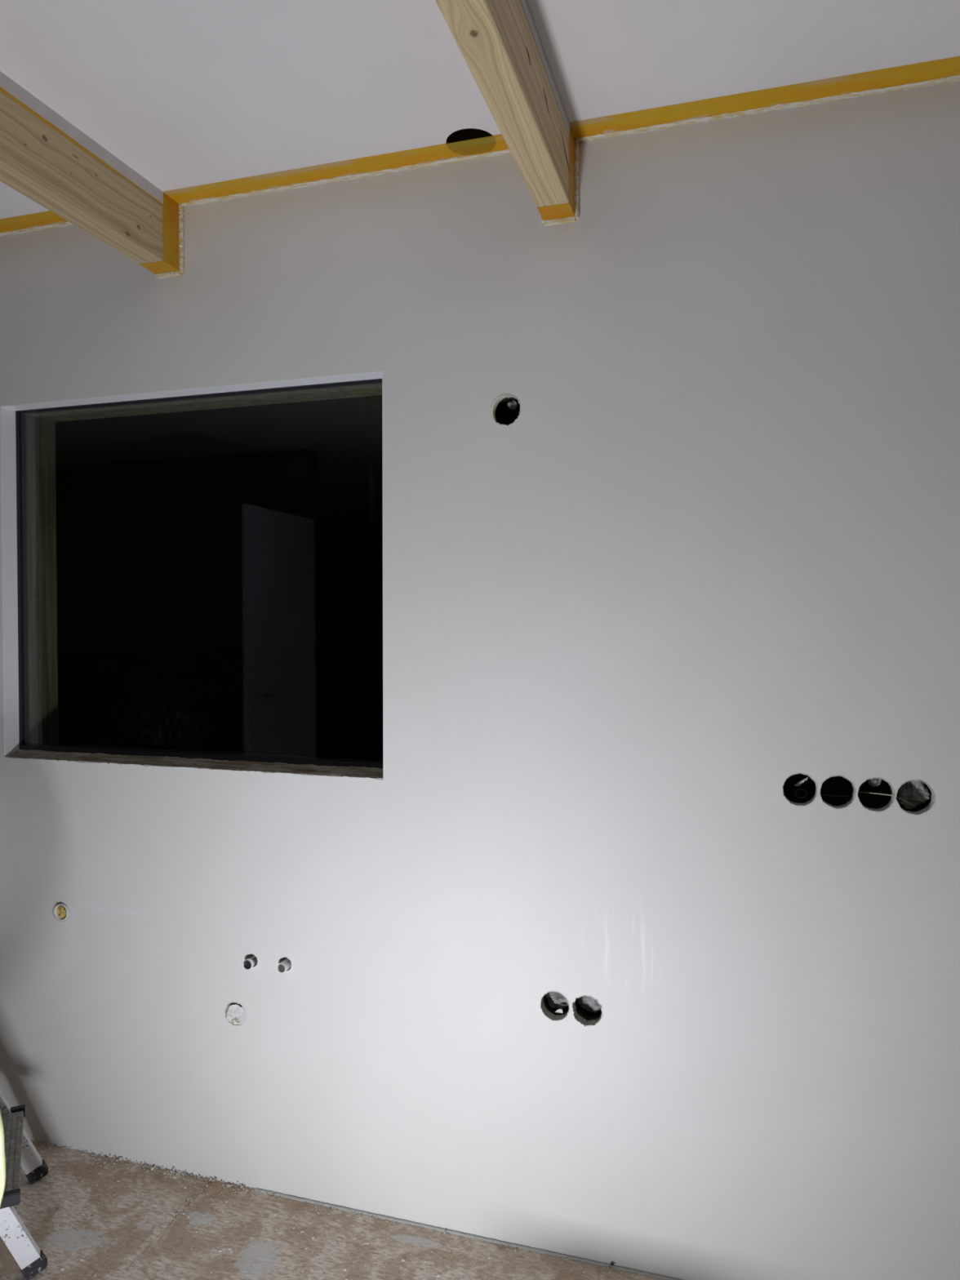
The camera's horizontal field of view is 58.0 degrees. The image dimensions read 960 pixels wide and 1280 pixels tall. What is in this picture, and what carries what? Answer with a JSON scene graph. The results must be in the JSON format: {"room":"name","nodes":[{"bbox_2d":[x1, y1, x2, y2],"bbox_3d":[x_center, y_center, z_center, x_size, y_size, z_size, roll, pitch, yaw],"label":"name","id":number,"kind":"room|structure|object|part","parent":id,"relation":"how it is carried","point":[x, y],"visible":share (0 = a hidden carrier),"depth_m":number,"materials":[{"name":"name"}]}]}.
{"room":"construction site","nodes":[
{"label":"construction site","id":0,"kind":"room"},
{"bbox_2d":[0,1140,662,1279],"bbox_3d":[-2.086,1.493,-0.987,8.600,0.050,7.000,0,1,17],"label":"floor","id":1,"kind":"structure","parent":0,"point":[147,1255],"depth_m":2.02,"materials":[{"name":"concrete"}]},
{"bbox_2d":[0,1089,48,1279],"bbox_3d":[-1.392,0.951,1.790,0.882,0.934,0.661,-1,1,-26],"label":"stepladder","id":2,"kind":"object","parent":1,"relation":"on","point":[20,1150],"visible":0.97,"depth_m":1.94,"materials":[{"name":"metal"}]},
{"bbox_2d":[0,1111,5,1206],"bbox_3d":[-1.029,0.918,1.648,0.457,0.458,0.025,1,1,32],"label":"coil","id":3,"kind":"object","parent":2,"relation":"hanging from","point":[2,1158],"visible":1,"depth_m":1.52,"materials":[{"name":"plastic"}]},
{"bbox_3d":[-1.167,0.950,1.821,0.040,0.950,0.024,-27,13,-23],"label":"rail","id":4,"kind":"part","parent":2,"relation":"part of","materials":[{"name":"silver metal"}]},
{"bbox_3d":[-1.327,0.943,2.147,0.040,0.950,0.024,-27,13,-23],"label":"rail","id":5,"kind":"part","parent":2,"relation":"part of","materials":[{"name":"silver metal"}]},
{"bbox_3d":[-1.658,1.431,1.234,1.254,0.018,2.497,0,1,17],"label":"panel","id":6,"kind":"part","parent":1,"relation":"part of","materials":[{"name":"concrete"}]},
{"bbox_2d":[12,1152,645,1279],"bbox_3d":[-0.429,1.409,1.799,1.651,0.004,0.707,0,1,17],"label":"flakes","id":7,"kind":"object","parent":1,"relation":"on","point":[184,1213],"visible":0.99,"depth_m":2.05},
{"bbox_2d":[37,1141,649,1275],"bbox_3d":[-0.243,1.398,2.091,2.058,0.018,0.045,0,1,17],"label":"crumbs","id":8,"kind":"object","parent":1,"relation":"on","point":[120,1158],"visible":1,"depth_m":2.25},
{"bbox_3d":[-0.459,1.438,0.870,1.255,0.018,2.497,0,1,17],"label":"panel","id":9,"kind":"part","parent":1,"relation":"part of","materials":[{"name":"concrete"}]},
{"bbox_2d":[0,80,959,1279],"bbox_3d":[-1.061,0.142,2.359,8.600,2.551,0.050,0,1,17],"label":"wall","id":10,"kind":"structure","parent":0,"point":[708,558],"depth_m":1.95,"materials":[{"name":"white paint"}]},
{"bbox_2d":[0,221,72,236],"bbox_3d":[-1.432,-1.115,2.411,1.244,0.008,0.026,0,1,17],"label":"trim","id":11,"kind":"structure","parent":10,"relation":"attached to","point":[65,224],"depth_m":2.34,"materials":[{"name":"white paint"}]},
{"bbox_2d":[52,901,69,921],"bbox_3d":[-1.143,0.743,2.394,0.057,0.057,0.058,0,1,17],"label":"plugged hole","id":12,"kind":"object","parent":10,"relation":"in","point":[59,912],"visible":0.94,"depth_m":2.37,"materials":[{"name":"yellow plastic"}]},
{"bbox_2d":[224,1002,245,1026],"bbox_3d":[-0.620,0.958,2.241,0.063,0.062,0.056,0,1,17],"label":"filled hole","id":13,"kind":"object","parent":10,"relation":"attached to","point":[235,1015],"visible":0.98,"depth_m":2.22,"materials":[{"name":"white paint"}]},
{"bbox_2d":[243,954,257,968],"bbox_3d":[-0.577,0.815,2.213,0.034,0.034,0.066,0,1,17],"label":"pipe stub","id":14,"kind":"object","parent":10,"relation":"attached to","point":[251,960],"visible":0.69,"depth_m":2.19,"materials":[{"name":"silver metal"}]},
{"bbox_2d":[276,956,291,973],"bbox_3d":[-0.485,0.814,2.185,0.035,0.034,0.066,0,1,17],"label":"pipe stub","id":15,"kind":"object","parent":10,"relation":"attached to","point":[286,964],"visible":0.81,"depth_m":2.16,"materials":[{"name":"grey plastic"}]},
{"bbox_2d":[180,149,511,206],"bbox_3d":[-0.310,-1.108,2.070,0.938,0.008,0.026,0,1,17],"label":"trim","id":16,"kind":"structure","parent":10,"relation":"attached to","point":[507,151],"depth_m":2.07,"materials":[{"name":"white paint"}]},
{"bbox_2d":[254,1188,680,1279],"bbox_3d":[-0.046,1.405,2.046,1.100,0.008,0.012,0,1,17],"label":"trim","id":17,"kind":"structure","parent":10,"relation":"attached to","point":[437,1228],"depth_m":2.04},
{"bbox_2d":[490,393,520,426],"bbox_3d":[0.071,-0.526,2.021,0.073,0.074,0.094,0,1,17],"label":"hole","id":18,"kind":"object","parent":10,"relation":"attached to","point":[506,411],"visible":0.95,"depth_m":2.04,"materials":[{"name":"black"}]},
{"bbox_2d":[540,991,569,1021],"bbox_3d":[0.181,0.834,2.006,0.069,0.069,0.074,0,1,17],"label":"socket hole","id":19,"kind":"object","parent":10,"relation":"in","point":[555,1002],"visible":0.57,"depth_m":2.02,"materials":[{"name":"grey metal"}]},
{"bbox_2d":[571,995,603,1026],"bbox_3d":[0.253,0.836,1.987,0.072,0.074,0.079,0,1,17],"label":"socket hole","id":20,"kind":"object","parent":10,"relation":"in","point":[588,1007],"visible":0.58,"depth_m":2.00,"materials":[{"name":"grey metal"}]},
{"bbox_2d":[577,75,959,142],"bbox_3d":[1.151,-1.099,1.626,1.955,0.008,0.026,0,1,17],"label":"trim","id":21,"kind":"structure","parent":10,"relation":"attached to","point":[954,78],"depth_m":1.79,"materials":[{"name":"white paint"}]},
{"bbox_2d":[782,773,817,806],"bbox_3d":[0.680,0.312,1.846,0.070,0.071,0.079,0,1,17],"label":"socket hole","id":22,"kind":"object","parent":10,"relation":"in","point":[798,788],"visible":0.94,"depth_m":1.88,"materials":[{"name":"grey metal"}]},
{"bbox_2d":[819,775,855,808],"bbox_3d":[0.750,0.314,1.825,0.069,0.071,0.080,0,1,17],"label":"socket hole","id":23,"kind":"object","parent":10,"relation":"in","point":[837,790],"visible":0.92,"depth_m":1.86,"materials":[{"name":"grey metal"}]},
{"bbox_2d":[857,777,894,812],"bbox_3d":[0.820,0.316,1.804,0.071,0.071,0.078,0,1,17],"label":"socket hole","id":24,"kind":"object","parent":10,"relation":"attached to","point":[873,793],"visible":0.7,"depth_m":1.83,"materials":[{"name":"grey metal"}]},
{"bbox_2d":[895,779,935,815],"bbox_3d":[0.888,0.317,1.780,0.073,0.073,0.074,0,1,17],"label":"socket hole","id":25,"kind":"object","parent":10,"relation":"in","point":[913,796],"visible":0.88,"depth_m":1.79,"materials":[{"name":"grey metal"}]},
{"bbox_2d":[0,0,959,219],"bbox_3d":[-2.086,-1.153,-1.042,8.600,0.220,7.000,0,1,17],"label":"ceiling","id":26,"kind":"structure","parent":0,"point":[184,93],"depth_m":1.65,"materials":[{"name":"white paint"}]},
{"bbox_2d":[0,211,67,232],"bbox_3d":[-1.442,-1.112,2.372,1.248,0.001,0.066,0,1,17],"label":"tape","id":27,"kind":"object","parent":26,"relation":"attached to","point":[8,224],"visible":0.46,"depth_m":2.30,"materials":[{"name":"yellow paper"}]},
{"bbox_2d":[0,71,184,278],"bbox_3d":[-1.755,-0.956,-0.929,0.088,0.178,6.601,0,1,17],"label":"ceiling beam","id":28,"kind":"structure","parent":26,"relation":"attached to","point":[46,158],"depth_m":1.90,"materials":[{"name":"brown wood"}]},
{"bbox_2d":[163,134,508,204],"bbox_3d":[-0.322,-1.105,2.032,0.947,0.001,0.066,0,1,17],"label":"tape","id":29,"kind":"object","parent":26,"relation":"attached to","point":[482,145],"visible":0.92,"depth_m":2.03,"materials":[{"name":"yellow paper"}]},
{"bbox_2d":[446,128,492,143],"bbox_3d":[-0.020,-1.229,1.919,0.110,0.250,0.110,0,1,17],"label":"hole","id":30,"kind":"object","parent":26,"relation":"attached to","point":[462,135],"depth_m":1.97,"materials":[{"name":"black"}]},
{"bbox_2d":[435,0,578,226],"bbox_3d":[-0.779,-0.951,-1.225,0.087,0.179,6.601,0,1,17],"label":"ceiling beam","id":31,"kind":"structure","parent":26,"relation":"attached to","point":[500,42],"depth_m":1.53,"materials":[{"name":"brown wood"}]},
{"bbox_2d":[569,56,959,138],"bbox_3d":[1.138,-1.096,1.589,1.960,0.001,0.066,0,1,17],"label":"tape","id":32,"kind":"object","parent":26,"relation":"attached to","point":[950,67],"visible":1,"depth_m":1.75,"materials":[{"name":"yellow paper"}]},
{"label":"outside","id":33,"kind":"structure","parent":0,"visible":0},
{"bbox_2d":[57,645,382,760],"bbox_3d":[4.553,1.328,32.221,70.000,0.100,59.600,0,1,17],"label":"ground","id":34,"kind":"structure","parent":33,"point":[326,702],"depth_m":21.17,"materials":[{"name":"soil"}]},
{"bbox_3d":[-1.022,0.045,2.486,8.600,3.300,0.090,0,1,17],"label":"wall","id":35,"kind":"structure","parent":0,"visible":0},
{"bbox_2d":[0,371,383,779],"bbox_3d":[-0.752,-0.157,2.335,1.196,1.030,0.203,0,1,17],"label":"window","id":36,"kind":"structure","parent":35,"relation":"in","point":[28,431],"depth_m":2.44,"materials":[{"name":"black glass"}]},
{"bbox_3d":[-0.773,0.324,2.274,1.146,0.021,0.055,0,1,17],"label":"rough sill","id":37,"kind":"part","parent":36,"relation":"part of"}
]}

